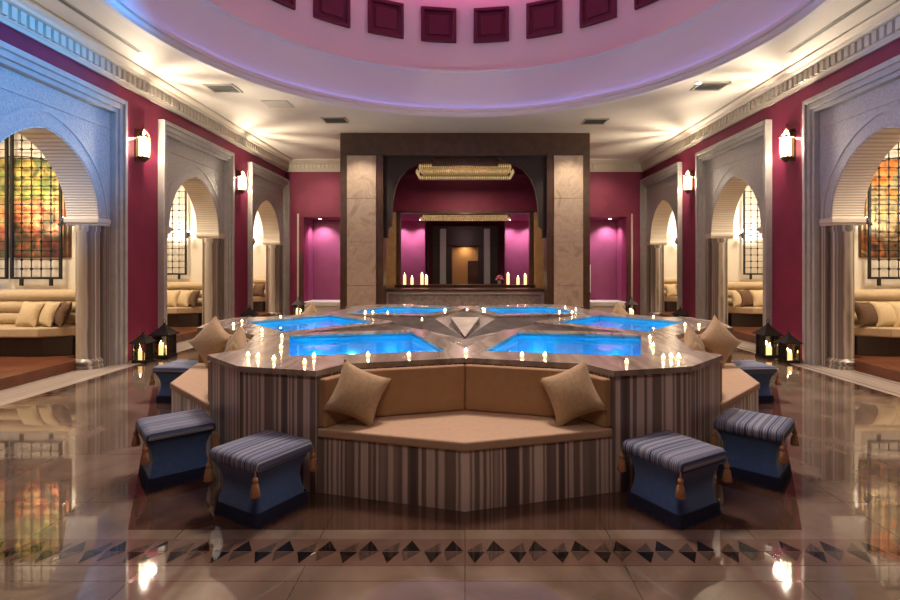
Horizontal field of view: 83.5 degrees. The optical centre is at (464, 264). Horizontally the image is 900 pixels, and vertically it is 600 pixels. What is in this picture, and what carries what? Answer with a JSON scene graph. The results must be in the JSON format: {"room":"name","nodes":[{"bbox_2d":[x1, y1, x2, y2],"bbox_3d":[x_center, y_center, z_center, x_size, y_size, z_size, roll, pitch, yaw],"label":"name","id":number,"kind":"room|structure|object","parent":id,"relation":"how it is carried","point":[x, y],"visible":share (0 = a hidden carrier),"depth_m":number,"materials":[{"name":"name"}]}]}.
{"room":"spa","nodes":[
{"label":"spa","id":0,"kind":"room"},
{"bbox_2d":[0,355,75,389],"bbox_3d":[-7.305,1.525,6.730,2.770,0.150,3.720,0,0,0],"label":"floor","id":1,"kind":"structure","parent":0,"point":[14,370],"depth_m":7.23,"materials":[{"name":"red wood"}]},
{"bbox_2d":[0,289,75,355],"bbox_3d":[-7.452,0.931,6.737,2.445,1.038,3.675,0,0,0],"label":"banquette","id":2,"kind":"object","parent":1,"relation":"on","point":[42,340],"visible":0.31,"depth_m":8.05,"materials":[{"name":"beige"}]},
{"bbox_2d":[15,301,44,326],"bbox_3d":[-7.030,0.790,8.140,0.440,0.414,0.212,0,0,14],"label":"cushion","id":3,"kind":"object","parent":2,"relation":"on","point":[29,313],"visible":1,"depth_m":8.07,"materials":[{"name":"beige fabric"}]},
{"bbox_2d":[0,324,74,337],"bbox_3d":[-7.445,1.065,6.730,2.430,0.150,3.660,0,0,0],"label":"seat cushion","id":4,"kind":"object","parent":2,"relation":"on","point":[6,330],"depth_m":7.94,"materials":[{"name":"beige fabric"}]},
{"bbox_2d":[37,301,60,327],"bbox_3d":[-6.720,0.790,8.140,0.440,0.414,0.212,0,0,29],"label":"cushion","id":5,"kind":"object","parent":2,"relation":"on","point":[48,312],"visible":0.93,"depth_m":8.05,"materials":[{"name":"beige fabric"}]},
{"bbox_2d":[53,301,71,326],"bbox_3d":[-6.500,0.790,8.140,0.440,0.414,0.212,0,0,40],"label":"cushion","id":6,"kind":"object","parent":2,"relation":"on","point":[62,315],"visible":0.91,"depth_m":8.03,"materials":[{"name":"brown fabric"}]},
{"bbox_2d":[0,132,265,320],"bbox_3d":[-7.495,-0.450,10.540,2.610,4.100,11.420,0,0,0],"label":"wall","id":7,"kind":"structure","parent":0,"point":[68,281],"depth_m":12.41,"materials":[{"name":"beige paint"}]},
{"bbox_2d":[0,137,8,278],"bbox_3d":[-8.140,-0.964,8.500,0.856,2.628,0.052,0,0,0],"label":"window grille","id":8,"kind":"object","parent":7,"relation":"in","point":[6,140],"visible":0.9,"depth_m":8.49,"materials":[{"name":"black"}]},
{"bbox_2d":[0,156,70,257],"bbox_3d":[-7.620,-0.994,8.582,1.813,1.734,0.033,0,0,0],"label":"window","id":9,"kind":"structure","parent":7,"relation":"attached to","point":[26,172],"depth_m":8.56,"materials":[{"name":"glass"}]},
{"bbox_2d":[10,134,62,285],"bbox_3d":[-7.230,-0.964,8.500,0.856,2.628,0.052,0,0,0],"label":"window grille","id":10,"kind":"object","parent":7,"relation":"in","point":[21,279],"visible":0.91,"depth_m":8.49,"materials":[{"name":"black"}]},
{"bbox_2d":[167,190,186,278],"bbox_3d":[-7.230,-0.964,12.310,0.856,2.628,0.052,0,0,0],"label":"window grille","id":11,"kind":"object","parent":7,"relation":"in","point":[185,191],"visible":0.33,"depth_m":12.30,"materials":[{"name":"black"}]},
{"bbox_2d":[0,23,285,360],"bbox_3d":[-5.910,-0.840,6.925,0.580,4.880,18.050,0,0,0],"label":"wall","id":12,"kind":"structure","parent":0,"point":[142,177],"depth_m":8.84,"materials":[{"name":"paint"}]},
{"bbox_2d":[0,40,127,369],"bbox_3d":[-5.835,-0.535,6.820,0.670,4.270,2.820,0,0,0],"label":"arched bay","id":13,"kind":"object","parent":12,"relation":"attached to","point":[80,127],"visible":0.98,"depth_m":7.70,"materials":[{"name":"grey stone"}]},
{"bbox_2d":[134,124,150,162],"bbox_3d":[-5.505,-2.090,8.630,0.230,0.660,0.220,0,0,0],"label":"wall lantern","id":14,"kind":"object","parent":12,"relation":"attached to","point":[142,142],"visible":1,"depth_m":8.57,"materials":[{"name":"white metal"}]},
{"bbox_2d":[0,0,291,171],"bbox_3d":[-5.485,-3.105,6.875,0.270,0.350,17.950,0,0,0],"label":"trim","id":15,"kind":"structure","parent":12,"relation":"attached to","point":[29,18],"depth_m":7.98,"materials":[{"name":"beige paint"}]},
{"bbox_2d":[158,119,234,351],"bbox_3d":[-5.835,-0.535,10.630,0.670,4.270,2.820,0,0,0],"label":"arched bay","id":16,"kind":"object","parent":12,"relation":"attached to","point":[205,169],"visible":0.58,"depth_m":11.31,"materials":[{"name":"grey stone"}]},
{"bbox_2d":[236,169,246,193],"bbox_3d":[-5.505,-2.090,12.440,0.230,0.660,0.220,0,0,0],"label":"wall lantern","id":17,"kind":"object","parent":12,"relation":"attached to","point":[241,180],"visible":1,"depth_m":12.39,"materials":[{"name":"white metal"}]},
{"bbox_2d":[248,162,289,316],"bbox_3d":[-5.835,-0.535,14.440,0.670,4.270,2.820,0,0,0],"label":"arched bay","id":18,"kind":"object","parent":12,"relation":"attached to","point":[268,191],"visible":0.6,"depth_m":15.31,"materials":[{"name":"grey stone"}]},
{"bbox_2d":[171,326,199,341],"bbox_3d":[-7.305,1.525,10.540,2.770,0.150,3.720,0,0,0],"label":"floor","id":19,"kind":"structure","parent":0,"point":[186,333],"depth_m":10.99,"materials":[{"name":"red wood"}]},
{"bbox_2d":[167,282,201,326],"bbox_3d":[-7.452,0.931,10.547,2.445,1.038,3.675,0,0,0],"label":"banquette","id":20,"kind":"object","parent":19,"relation":"on","point":[179,316],"visible":0.12,"depth_m":11.86,"materials":[{"name":"beige fabric"}]},
{"bbox_2d":[167,290,180,306],"bbox_3d":[-6.980,0.790,11.950,0.440,0.414,0.212,0,0,11],"label":"cushion","id":21,"kind":"object","parent":20,"relation":"on","point":[172,296],"visible":0.74,"depth_m":11.88,"materials":[{"name":"beige fabric"}]},
{"bbox_2d":[176,289,192,306],"bbox_3d":[-6.660,0.790,11.950,0.440,0.414,0.212,0,0,23],"label":"cushion","id":22,"kind":"object","parent":20,"relation":"on","point":[183,297],"visible":0.96,"depth_m":11.87,"materials":[{"name":"beige fabric"}]},
{"bbox_2d":[167,306,201,313],"bbox_3d":[-7.445,1.065,10.540,2.430,0.150,3.660,0,0,0],"label":"seat cushion","id":23,"kind":"object","parent":20,"relation":"on","point":[179,309],"depth_m":11.78,"materials":[{"name":"beige fabric"}]},
{"bbox_2d":[256,311,269,316],"bbox_3d":[-7.305,1.525,14.350,2.770,0.150,3.720,0,0,0],"label":"floor","id":24,"kind":"structure","parent":0,"point":[264,313],"depth_m":15.07,"materials":[{"name":"red wood"}]},
{"bbox_2d":[253,278,265,311],"bbox_3d":[-7.452,0.931,14.357,2.445,1.038,3.675,0,0,0],"label":"banquette","id":25,"kind":"object","parent":24,"relation":"on","point":[259,303],"visible":0.12,"depth_m":15.71,"materials":[{"name":"beige fabric"}]},
{"bbox_2d":[308,218,339,300],"bbox_3d":[-4.150,-0.005,16.650,2.300,3.210,0.600,0,0,0],"label":"wall","id":26,"kind":"structure","parent":0,"point":[323,233],"depth_m":16.85,"materials":[{"name":"paint"}]},
{"bbox_2d":[0,338,899,599],"bbox_3d":[0.000,1.648,8.900,18.400,0.104,22.200,0,0,0],"label":"floor","id":27,"kind":"structure","parent":0,"point":[79,520],"depth_m":3.04,"materials":[{"name":"beige stone"}]},
{"bbox_2d":[129,329,156,362],"bbox_3d":[-5.300,1.327,8.300,0.281,0.538,0.281,0,0,0],"label":"lantern","id":28,"kind":"object","parent":27,"relation":"on","point":[143,338],"visible":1,"depth_m":8.26,"materials":[{"name":"black metal"}]},
{"bbox_2d":[148,319,179,358],"bbox_3d":[-5.200,1.268,8.720,0.342,0.656,0.342,0,0,0],"label":"lantern","id":29,"kind":"object","parent":27,"relation":"on","point":[164,330],"visible":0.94,"depth_m":8.67,"materials":[{"name":"black metal"}]},
{"bbox_2d":[149,360,197,402],"bbox_3d":[-3.380,1.386,6.050,0.518,0.429,0.521,0,0,5],"label":"stool","id":30,"kind":"object","parent":27,"relation":"on","point":[167,373],"visible":0.43,"depth_m":5.86,"materials":[{"name":"blue fabric"}]},
{"bbox_2d":[131,409,219,490],"bbox_3d":[-2.210,1.386,3.850,0.518,0.429,0.521,0,0,-40],"label":"stool","id":31,"kind":"object","parent":27,"relation":"on","point":[174,449],"visible":0.94,"depth_m":3.71,"materials":[{"name":"blue fabric"}]},
{"bbox_2d":[170,334,249,456],"bbox_3d":[-2.537,1.192,5.105,0.780,0.815,2.086,0,0,-30],"label":"bench","id":32,"kind":"object","parent":27,"relation":"on","point":[191,389],"visible":0.25,"depth_m":4.74,"materials":[{"name":"fabric"}]},
{"bbox_2d":[170,362,209,410],"bbox_3d":[-2.546,1.177,5.100,0.760,0.065,2.068,0,0,-30],"label":"seat cushion","id":33,"kind":"object","parent":32,"relation":"on","point":[192,386],"depth_m":4.79,"materials":[{"name":"beige fabric"}]},
{"bbox_2d":[188,314,229,367],"bbox_3d":[-2.859,0.860,5.682,0.609,0.590,0.216,0,0,24],"label":"cushion","id":34,"kind":"object","parent":32,"relation":"on","point":[213,339],"visible":0.92,"depth_m":5.61,"materials":[{"name":"beige fabric"}]},
{"bbox_2d":[225,327,246,349],"bbox_3d":[-2.406,0.880,5.297,0.508,0.492,0.189,0,0,42],"label":"cushion","id":35,"kind":"object","parent":32,"relation":"on","point":[239,336],"visible":0.38,"depth_m":5.25,"materials":[{"name":"beige fabric"}]},
{"bbox_2d":[203,430,317,528],"bbox_3d":[-1.340,1.386,3.330,0.521,0.429,0.518,0,0,30],"label":"stool","id":36,"kind":"object","parent":27,"relation":"on","point":[262,484],"visible":1,"depth_m":3.20,"materials":[{"name":"blue fabric"}]},
{"bbox_2d":[304,300,339,312],"bbox_3d":[-4.065,1.380,16.310,2.030,0.440,0.980,0,0,0],"label":"bench","id":37,"kind":"object","parent":27,"relation":"on","point":[321,306],"visible":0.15,"depth_m":15.87,"materials":[{"name":"beige"}]},
{"bbox_2d":[197,304,732,492],"bbox_3d":[0.000,1.170,6.570,6.658,0.860,6.100,0,0,0],"label":"pool","id":38,"kind":"object","parent":27,"relation":"on","point":[650,394],"visible":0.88,"depth_m":4.08,"materials":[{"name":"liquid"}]},
{"bbox_2d":[256,316,367,331],"bbox_3d":[-2.020,1.010,6.570,1.279,0.500,1.459,0,0,41],"label":"basin","id":39,"kind":"object","parent":38,"relation":"in","point":[271,323],"depth_m":6.93,"materials":[{"name":"liquid"}]},
{"bbox_2d":[289,334,438,355],"bbox_3d":[-1.010,1.010,4.821,1.279,0.500,1.459,0,0,-19],"label":"basin","id":40,"kind":"object","parent":38,"relation":"in","point":[299,344],"depth_m":5.39,"materials":[{"name":"liquid"}]},
{"bbox_2d":[354,307,449,313],"bbox_3d":[-1.010,1.010,8.315,1.680,0.500,1.464,0,0,0],"label":"basin","id":41,"kind":"object","parent":38,"relation":"in","point":[358,310],"depth_m":8.62,"materials":[{"name":"liquid"}]},
{"bbox_2d":[480,307,575,313],"bbox_3d":[1.010,1.010,8.315,1.680,0.500,1.464,0,0,0],"label":"basin","id":42,"kind":"object","parent":38,"relation":"in","point":[489,310],"depth_m":8.62,"materials":[{"name":"liquid"}]},
{"bbox_2d":[490,334,640,355],"bbox_3d":[1.010,1.010,4.821,1.459,0.500,1.279,0,0,11],"label":"basin","id":43,"kind":"object","parent":38,"relation":"in","point":[500,344],"depth_m":5.39,"materials":[{"name":"liquid"}]},
{"bbox_2d":[564,316,673,331],"bbox_3d":[2.020,1.010,6.570,1.279,0.500,1.459,0,0,-41],"label":"basin","id":44,"kind":"object","parent":38,"relation":"in","point":[571,323],"depth_m":6.94,"materials":[{"name":"liquid"}]},
{"bbox_2d":[317,364,612,511],"bbox_3d":[0.000,1.192,3.640,2.086,0.815,0.780,0,0,0],"label":"bench","id":45,"kind":"object","parent":27,"relation":"on","point":[457,437],"visible":0.8,"depth_m":3.49,"materials":[{"name":"fabric"}]},
{"bbox_2d":[323,359,390,425],"bbox_3d":[-0.770,0.925,3.630,0.496,0.480,0.205,0,0,-15],"label":"cushion","id":46,"kind":"object","parent":45,"relation":"on","point":[357,393],"visible":1,"depth_m":3.57,"materials":[{"name":"beige fabric"}]},
{"bbox_2d":[318,409,611,451],"bbox_3d":[0.000,1.177,3.630,2.068,0.065,0.760,0,0,0],"label":"seat cushion","id":47,"kind":"object","parent":45,"relation":"on","point":[442,430],"depth_m":3.50,"materials":[{"name":"beige fabric"}]},
{"bbox_2d":[539,359,606,425],"bbox_3d":[0.770,0.925,3.630,0.496,0.480,0.205,0,0,15],"label":"cushion","id":48,"kind":"object","parent":45,"relation":"on","point":[572,394],"visible":1,"depth_m":3.57,"materials":[{"name":"beige fabric"}]},
{"bbox_2d":[340,133,589,309],"bbox_3d":[0.000,-0.835,14.165,6.200,4.870,3.370,0,0,0],"label":"portal","id":49,"kind":"object","parent":27,"relation":"on","point":[372,165],"visible":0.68,"depth_m":12.50,"materials":[{"name":"brown stone"}]},
{"bbox_2d":[416,164,513,179],"bbox_3d":[0.000,-2.595,14.100,2.692,0.270,1.045,0,0,0],"label":"crystal ceiling light","id":50,"kind":"object","parent":49,"relation":"hanging from","point":[426,171],"visible":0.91,"depth_m":13.70,"materials":[{"name":"gold metal"}]},
{"bbox_2d":[386,288,543,305],"bbox_3d":[0.000,1.110,13.270,4.200,0.980,0.660,0,0,0],"label":"counter","id":51,"kind":"object","parent":27,"relation":"on","point":[417,296],"depth_m":13.02,"materials":[{"name":"brown stone"}]},
{"bbox_2d":[386,288,543,290],"bbox_3d":[0.000,0.645,13.270,4.200,0.050,0.660,0,0,0],"label":"countertop","id":52,"kind":"structure","parent":51,"relation":"on","point":[387,289],"depth_m":12.94,"materials":[{"name":"brown stone"}]},
{"bbox_2d":[388,294,541,305],"bbox_3d":[0.000,1.135,13.260,4.160,0.930,0.480,0,0,0],"label":"counter front","id":53,"kind":"structure","parent":51,"relation":"on","point":[417,299],"depth_m":13.02,"materials":[{"name":"grey stone"}]},
{"bbox_2d":[590,300,625,312],"bbox_3d":[4.065,1.380,16.310,2.030,0.440,0.980,0,0,0],"label":"bench","id":54,"kind":"object","parent":27,"relation":"on","point":[608,306],"visible":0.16,"depth_m":15.87,"materials":[{"name":"beige"}]},
{"bbox_2d":[617,430,731,529],"bbox_3d":[1.370,1.386,3.320,0.518,0.429,0.521,0,0,-30],"label":"stool","id":55,"kind":"object","parent":27,"relation":"on","point":[673,485],"visible":1,"depth_m":3.19,"materials":[{"name":"blue fabric"}]},
{"bbox_2d":[680,334,759,448],"bbox_3d":[2.537,1.192,5.105,0.780,0.815,2.086,0,0,30],"label":"bench","id":56,"kind":"object","parent":27,"relation":"on","point":[738,390],"visible":0.22,"depth_m":4.75,"materials":[{"name":"fabric"}]},
{"bbox_2d":[683,325,704,349],"bbox_3d":[2.406,0.880,5.297,0.189,0.492,0.508,0,0,42],"label":"cushion","id":57,"kind":"object","parent":56,"relation":"on","point":[690,336],"visible":0.35,"depth_m":5.25,"materials":[{"name":"beige fabric"}]},
{"bbox_2d":[700,314,741,367],"bbox_3d":[2.859,0.860,5.682,0.609,0.590,0.216,0,0,-24],"label":"cushion","id":58,"kind":"object","parent":56,"relation":"on","point":[716,339],"visible":0.88,"depth_m":5.61,"materials":[{"name":"beige fabric"}]},
{"bbox_2d":[720,362,759,410],"bbox_3d":[2.546,1.177,5.100,0.760,0.065,2.068,0,0,30],"label":"seat cushion","id":59,"kind":"object","parent":56,"relation":"on","point":[737,386],"depth_m":4.79,"materials":[{"name":"beige fabric"}]},
{"bbox_2d":[709,408,798,489],"bbox_3d":[2.220,1.386,3.870,0.521,0.429,0.518,0,0,42],"label":"stool","id":60,"kind":"object","parent":27,"relation":"on","point":[753,442],"visible":0.9,"depth_m":3.73,"materials":[{"name":"blue fabric"}]},
{"bbox_2d":[732,360,780,402],"bbox_3d":[3.380,1.386,6.050,0.518,0.429,0.521,0,0,-5],"label":"stool","id":61,"kind":"object","parent":27,"relation":"on","point":[762,373],"visible":0.37,"depth_m":5.86,"materials":[{"name":"blue fabric"}]},
{"bbox_2d":[753,319,783,358],"bbox_3d":[5.240,1.268,8.720,0.342,0.656,0.342,0,0,0],"label":"lantern","id":62,"kind":"object","parent":27,"relation":"on","point":[764,350],"visible":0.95,"depth_m":8.68,"materials":[{"name":"black metal"}]},
{"bbox_2d":[775,329,802,363],"bbox_3d":[5.320,1.327,8.280,0.281,0.538,0.281,0,0,0],"label":"lantern","id":63,"kind":"object","parent":27,"relation":"on","point":[792,356],"visible":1,"depth_m":8.24,"materials":[{"name":"black metal"}]},
{"bbox_2d":[125,0,804,108],"bbox_3d":[0.000,-5.609,6.570,8.937,4.679,8.937,0,0,-30],"label":"ceiling","id":64,"kind":"structure","parent":0,"point":[268,38],"depth_m":10.01,"materials":[{"name":"white paint"}]},
{"bbox_2d":[313,0,349,27],"bbox_3d":[-2.651,-5.180,10.025,0.760,0.740,0.110,0,0,-38],"label":"panel","id":65,"kind":"object","parent":64,"relation":"attached to","point":[337,12],"visible":1,"depth_m":10.02,"materials":[{"name":"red paint"}]},
{"bbox_2d":[368,0,403,38],"bbox_3d":[-1.667,-5.180,10.594,0.760,0.740,0.110,0,0,-23],"label":"panel","id":66,"kind":"object","parent":64,"relation":"attached to","point":[385,17],"visible":1,"depth_m":10.57,"materials":[{"name":"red paint"}]},
{"bbox_2d":[421,6,455,42],"bbox_3d":[-0.568,-5.180,10.888,0.760,0.740,0.110,0,0,-8],"label":"panel","id":67,"kind":"object","parent":64,"relation":"attached to","point":[438,24],"visible":1,"depth_m":10.86,"materials":[{"name":"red paint"}]},
{"bbox_2d":[474,6,508,42],"bbox_3d":[0.568,-5.180,10.888,0.760,0.740,0.110,0,0,8],"label":"panel","id":68,"kind":"object","parent":64,"relation":"attached to","point":[491,24],"visible":1,"depth_m":10.86,"materials":[{"name":"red paint"}]},
{"bbox_2d":[526,0,561,38],"bbox_3d":[1.667,-5.180,10.594,0.760,0.740,0.110,0,0,23],"label":"panel","id":69,"kind":"object","parent":64,"relation":"attached to","point":[543,17],"visible":1,"depth_m":10.57,"materials":[{"name":"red paint"}]},
{"bbox_2d":[580,0,616,27],"bbox_3d":[2.651,-5.180,10.025,0.760,0.740,0.110,0,0,38],"label":"panel","id":70,"kind":"object","parent":64,"relation":"attached to","point":[592,12],"visible":1,"depth_m":10.02,"materials":[{"name":"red paint"}]},
{"bbox_2d":[34,0,895,158],"bbox_3d":[0.000,-3.280,8.950,11.400,0.001,22.100,0,0,0],"label":"ceiling","id":71,"kind":"structure","parent":0,"point":[636,126],"depth_m":10.56,"materials":[{"name":"paint"}]},
{"bbox_2d":[57,0,142,52],"bbox_3d":[-5.000,-3.285,6.850,0.080,0.030,1.840,0,0,0],"label":"ceiling vent","id":72,"kind":"object","parent":71,"relation":"in","point":[63,2],"visible":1,"depth_m":6.86,"materials":[{"name":"grey"}]},
{"bbox_2d":[202,84,242,92],"bbox_3d":[-4.480,-3.270,9.340,0.540,0.020,0.440,0,0,0],"label":"ceiling vent","id":73,"kind":"object","parent":71,"relation":"in","point":[216,88],"visible":1,"depth_m":9.35,"materials":[{"name":"beige"}]},
{"bbox_2d":[262,101,293,107],"bbox_3d":[-3.810,-3.274,10.270,0.520,0.012,0.440,0,0,0],"label":"access panel","id":74,"kind":"object","parent":71,"relation":"attached to","point":[271,104],"visible":1,"depth_m":10.26,"materials":[{"name":"beige"}]},
{"bbox_2d":[94,0,835,117],"bbox_3d":[0.000,-3.315,6.570,9.160,0.170,9.160,0,0,0],"label":"trim","id":75,"kind":"structure","parent":71,"relation":"attached to","point":[121,9],"depth_m":8.67,"materials":[{"name":"white paint"}]},
{"bbox_2d":[690,82,730,90],"bbox_3d":[4.490,-3.270,9.230,0.540,0.020,0.440,0,0,0],"label":"ceiling vent","id":76,"kind":"object","parent":71,"relation":"in","point":[703,86],"visible":1,"depth_m":9.25,"materials":[{"name":"beige"}]},
{"bbox_2d":[787,0,872,52],"bbox_3d":[5.000,-3.285,6.850,0.080,0.030,1.840,0,0,0],"label":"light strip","id":77,"kind":"object","parent":71,"relation":"in","point":[865,2],"visible":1,"depth_m":6.86,"materials":[{"name":"white"}]},
{"bbox_2d":[286,172,643,314],"bbox_3d":[0.000,-0.840,16.100,11.240,4.880,0.500,0,0,0],"label":"wall","id":78,"kind":"structure","parent":0,"point":[312,194],"depth_m":15.85,"materials":[{"name":"paint"}]},
{"bbox_2d":[297,214,298,313],"bbox_3d":[-5.245,-0.005,15.835,0.050,3.210,0.030,0,0,0],"label":"trim","id":79,"kind":"structure","parent":78,"relation":"attached to","point":[297,214],"depth_m":15.82,"materials":[{"name":"beige"}]},
{"bbox_2d":[386,212,396,287],"bbox_3d":[-2.300,-0.020,15.730,0.300,3.240,0.200,0,0,0],"label":"marble pilaster","id":80,"kind":"object","parent":78,"relation":"attached to","point":[391,241],"visible":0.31,"depth_m":15.63,"materials":[{"name":"stone"}]},
{"bbox_2d":[395,210,534,287],"bbox_3d":[0.000,-0.050,15.645,4.280,3.300,0.690,0,0,0],"label":"frame","id":81,"kind":"object","parent":78,"relation":"attached to","point":[398,212],"visible":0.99,"depth_m":15.71,"materials":[{"name":"brown wood"}]},
{"bbox_2d":[287,159,642,171],"bbox_3d":[0.000,-3.105,15.715,11.240,0.350,0.270,0,0,0],"label":"trim","id":82,"kind":"structure","parent":78,"relation":"attached to","point":[295,165],"depth_m":15.73,"materials":[{"name":"beige paint"}]},
{"bbox_2d":[395,284,534,286],"bbox_3d":[0.000,0.635,15.600,4.280,0.070,0.600,0,0,0],"label":"shelf","id":83,"kind":"object","parent":78,"relation":"attached to","point":[397,285],"depth_m":15.30,"materials":[{"name":"brown wood"}]},
{"bbox_2d":[533,212,543,287],"bbox_3d":[2.300,-0.020,15.730,0.300,3.240,0.200,0,0,0],"label":"marble pilaster","id":84,"kind":"object","parent":78,"relation":"attached to","point":[538,241],"visible":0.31,"depth_m":15.63,"materials":[{"name":"stone"}]},
{"bbox_2d":[631,214,632,310],"bbox_3d":[5.245,-0.005,15.835,0.050,3.210,0.030,0,0,0],"label":"trim","id":85,"kind":"structure","parent":78,"relation":"attached to","point":[631,214],"depth_m":15.82,"materials":[{"name":"beige"}]},
{"bbox_2d":[401,214,528,283],"bbox_3d":[0.000,-0.050,17.485,5.400,3.300,3.030,0,0,0],"label":"wall","id":86,"kind":"structure","parent":0,"point":[416,234],"depth_m":18.90,"materials":[{"name":"paint"}]},
{"bbox_2d":[432,226,497,283],"bbox_3d":[0.000,0.100,18.425,2.360,3.000,0.750,0,0,0],"label":"doorway","id":87,"kind":"structure","parent":86,"relation":"in","point":[460,254],"depth_m":18.16,"materials":[{"name":"black"}]},
{"bbox_2d":[420,215,509,220],"bbox_3d":[0.000,-1.560,16.700,2.972,0.140,0.745,0,0,0],"label":"crystal ceiling light","id":88,"kind":"object","parent":86,"relation":"attached to","point":[423,216],"visible":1,"depth_m":16.35,"materials":[{"name":"gold metal"}]},
{"bbox_2d":[590,218,621,300],"bbox_3d":[4.150,-0.005,16.650,2.300,3.210,0.600,0,0,0],"label":"wall","id":89,"kind":"structure","parent":0,"point":[605,233],"depth_m":16.85,"materials":[{"name":"paint"}]},
{"bbox_2d":[660,311,673,316],"bbox_3d":[7.305,1.525,14.350,2.770,0.150,3.720,0,0,0],"label":"floor","id":90,"kind":"structure","parent":0,"point":[665,313],"depth_m":15.07,"materials":[{"name":"red wood"}]},
{"bbox_2d":[664,278,676,311],"bbox_3d":[7.452,0.931,14.357,2.445,1.038,3.675,0,0,0],"label":"banquette","id":91,"kind":"object","parent":90,"relation":"on","point":[670,303],"visible":0.09,"depth_m":15.71,"materials":[{"name":"beige fabric"}]},
{"bbox_2d":[730,326,761,342],"bbox_3d":[7.305,1.525,10.540,2.770,0.150,3.720,0,0,0],"label":"floor","id":92,"kind":"structure","parent":0,"point":[743,333],"depth_m":10.95,"materials":[{"name":"red wood"}]},
{"bbox_2d":[728,282,762,326],"bbox_3d":[7.452,0.931,10.547,2.445,1.038,3.675,0,0,0],"label":"banquette","id":93,"kind":"object","parent":92,"relation":"on","point":[750,316],"visible":0.08,"depth_m":11.86,"materials":[{"name":"beige fabric"}]},
{"bbox_2d":[736,289,753,306],"bbox_3d":[6.660,0.790,11.950,0.440,0.414,0.212,0,0,-17],"label":"cushion","id":94,"kind":"object","parent":93,"relation":"on","point":[746,297],"visible":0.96,"depth_m":11.87,"materials":[{"name":"brown fabric"}]},
{"bbox_2d":[728,306,762,313],"bbox_3d":[7.445,1.065,10.540,2.430,0.150,3.660,0,0,0],"label":"seat cushion","id":95,"kind":"object","parent":93,"relation":"on","point":[750,309],"depth_m":11.78,"materials":[{"name":"beige fabric"}]},
{"bbox_2d":[644,38,899,360],"bbox_3d":[5.910,-0.840,6.925,0.580,4.880,18.050,0,0,0],"label":"wall","id":96,"kind":"structure","parent":0,"point":[786,177],"depth_m":8.92,"materials":[{"name":"paint"}]},
{"bbox_2d":[640,162,681,316],"bbox_3d":[5.835,-0.535,14.440,0.670,4.270,2.820,0,0,0],"label":"arched bay","id":97,"kind":"object","parent":96,"relation":"attached to","point":[661,191],"visible":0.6,"depth_m":15.33,"materials":[{"name":"grey stone"}]},
{"bbox_2d":[683,169,693,193],"bbox_3d":[5.505,-2.090,12.440,0.230,0.660,0.220,0,0,0],"label":"wall lantern","id":98,"kind":"object","parent":96,"relation":"attached to","point":[688,179],"visible":1,"depth_m":12.39,"materials":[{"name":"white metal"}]},
{"bbox_2d":[695,119,771,343],"bbox_3d":[5.835,-0.535,10.630,0.670,4.270,2.820,0,0,0],"label":"arched bay","id":99,"kind":"object","parent":96,"relation":"attached to","point":[724,169],"visible":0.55,"depth_m":11.31,"materials":[{"name":"grey stone"}]},
{"bbox_2d":[638,0,899,171],"bbox_3d":[5.485,-3.105,6.875,0.270,0.350,17.950,0,0,0],"label":"trim","id":100,"kind":"structure","parent":96,"relation":"attached to","point":[882,28],"depth_m":8.34,"materials":[{"name":"beige paint"}]},
{"bbox_2d":[779,124,795,162],"bbox_3d":[5.505,-2.090,8.630,0.230,0.660,0.220,0,0,0],"label":"wall lantern","id":101,"kind":"object","parent":96,"relation":"attached to","point":[787,140],"visible":1,"depth_m":8.58,"materials":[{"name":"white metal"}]},
{"bbox_2d":[802,54,899,369],"bbox_3d":[5.835,-0.535,6.820,0.670,4.270,2.820,0,0,0],"label":"arched bay","id":102,"kind":"object","parent":96,"relation":"attached to","point":[849,127],"visible":0.98,"depth_m":7.74,"materials":[{"name":"grey stone"}]},
{"bbox_2d":[664,142,899,324],"bbox_3d":[7.495,-0.450,10.540,2.610,4.100,11.420,0,0,0],"label":"wall","id":103,"kind":"structure","parent":0,"point":[735,245],"depth_m":12.41,"materials":[{"name":"beige"}]},
{"bbox_2d":[743,190,762,278],"bbox_3d":[7.230,-0.964,12.310,0.856,2.628,0.052,0,0,0],"label":"window grille","id":104,"kind":"object","parent":103,"relation":"in","point":[744,191],"visible":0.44,"depth_m":12.30,"materials":[{"name":"black"}]},
{"bbox_2d":[859,157,899,257],"bbox_3d":[7.620,-0.994,8.582,1.813,1.734,0.033,0,0,0],"label":"painting","id":105,"kind":"object","parent":103,"relation":"attached to","point":[893,172],"visible":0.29,"depth_m":8.56,"materials":[{"name":"glass"}]},
{"bbox_2d":[867,143,899,285],"bbox_3d":[7.230,-0.964,8.500,0.856,2.628,0.052,0,0,0],"label":"window grille","id":106,"kind":"object","parent":103,"relation":"in","point":[869,195],"visible":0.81,"depth_m":8.49,"materials":[{"name":"black"}]},
{"bbox_2d":[854,355,899,381],"bbox_3d":[7.305,1.525,6.730,2.770,0.150,3.720,0,0,0],"label":"floor","id":107,"kind":"structure","parent":0,"point":[888,367],"depth_m":7.42,"materials":[{"name":"red wood"}]},
{"bbox_2d":[854,289,899,355],"bbox_3d":[7.452,0.931,6.737,2.445,1.038,3.675,0,0,0],"label":"banquette","id":108,"kind":"object","parent":107,"relation":"on","point":[869,340],"visible":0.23,"depth_m":8.04,"materials":[{"name":"beige"}]},
{"bbox_2d":[855,301,882,326],"bbox_3d":[6.500,0.790,8.140,0.440,0.414,0.212,0,0,-11],"label":"cushion","id":109,"kind":"object","parent":108,"relation":"on","point":[866,313],"visible":0.94,"depth_m":8.07,"materials":[{"name":"brown fabric"}]},
{"bbox_2d":[855,324,899,337],"bbox_3d":[7.445,1.065,6.730,2.430,0.150,3.660,0,0,0],"label":"seat cushion","id":110,"kind":"object","parent":108,"relation":"on","point":[866,331],"depth_m":7.99,"materials":[{"name":"beige fabric"}]},
{"bbox_2d":[868,301,899,326],"bbox_3d":[6.780,0.790,8.140,0.440,0.414,0.212,0,0,-6],"label":"cushion","id":111,"kind":"object","parent":108,"relation":"on","point":[886,314],"visible":0.83,"depth_m":8.06,"materials":[{"name":"beige fabric"}]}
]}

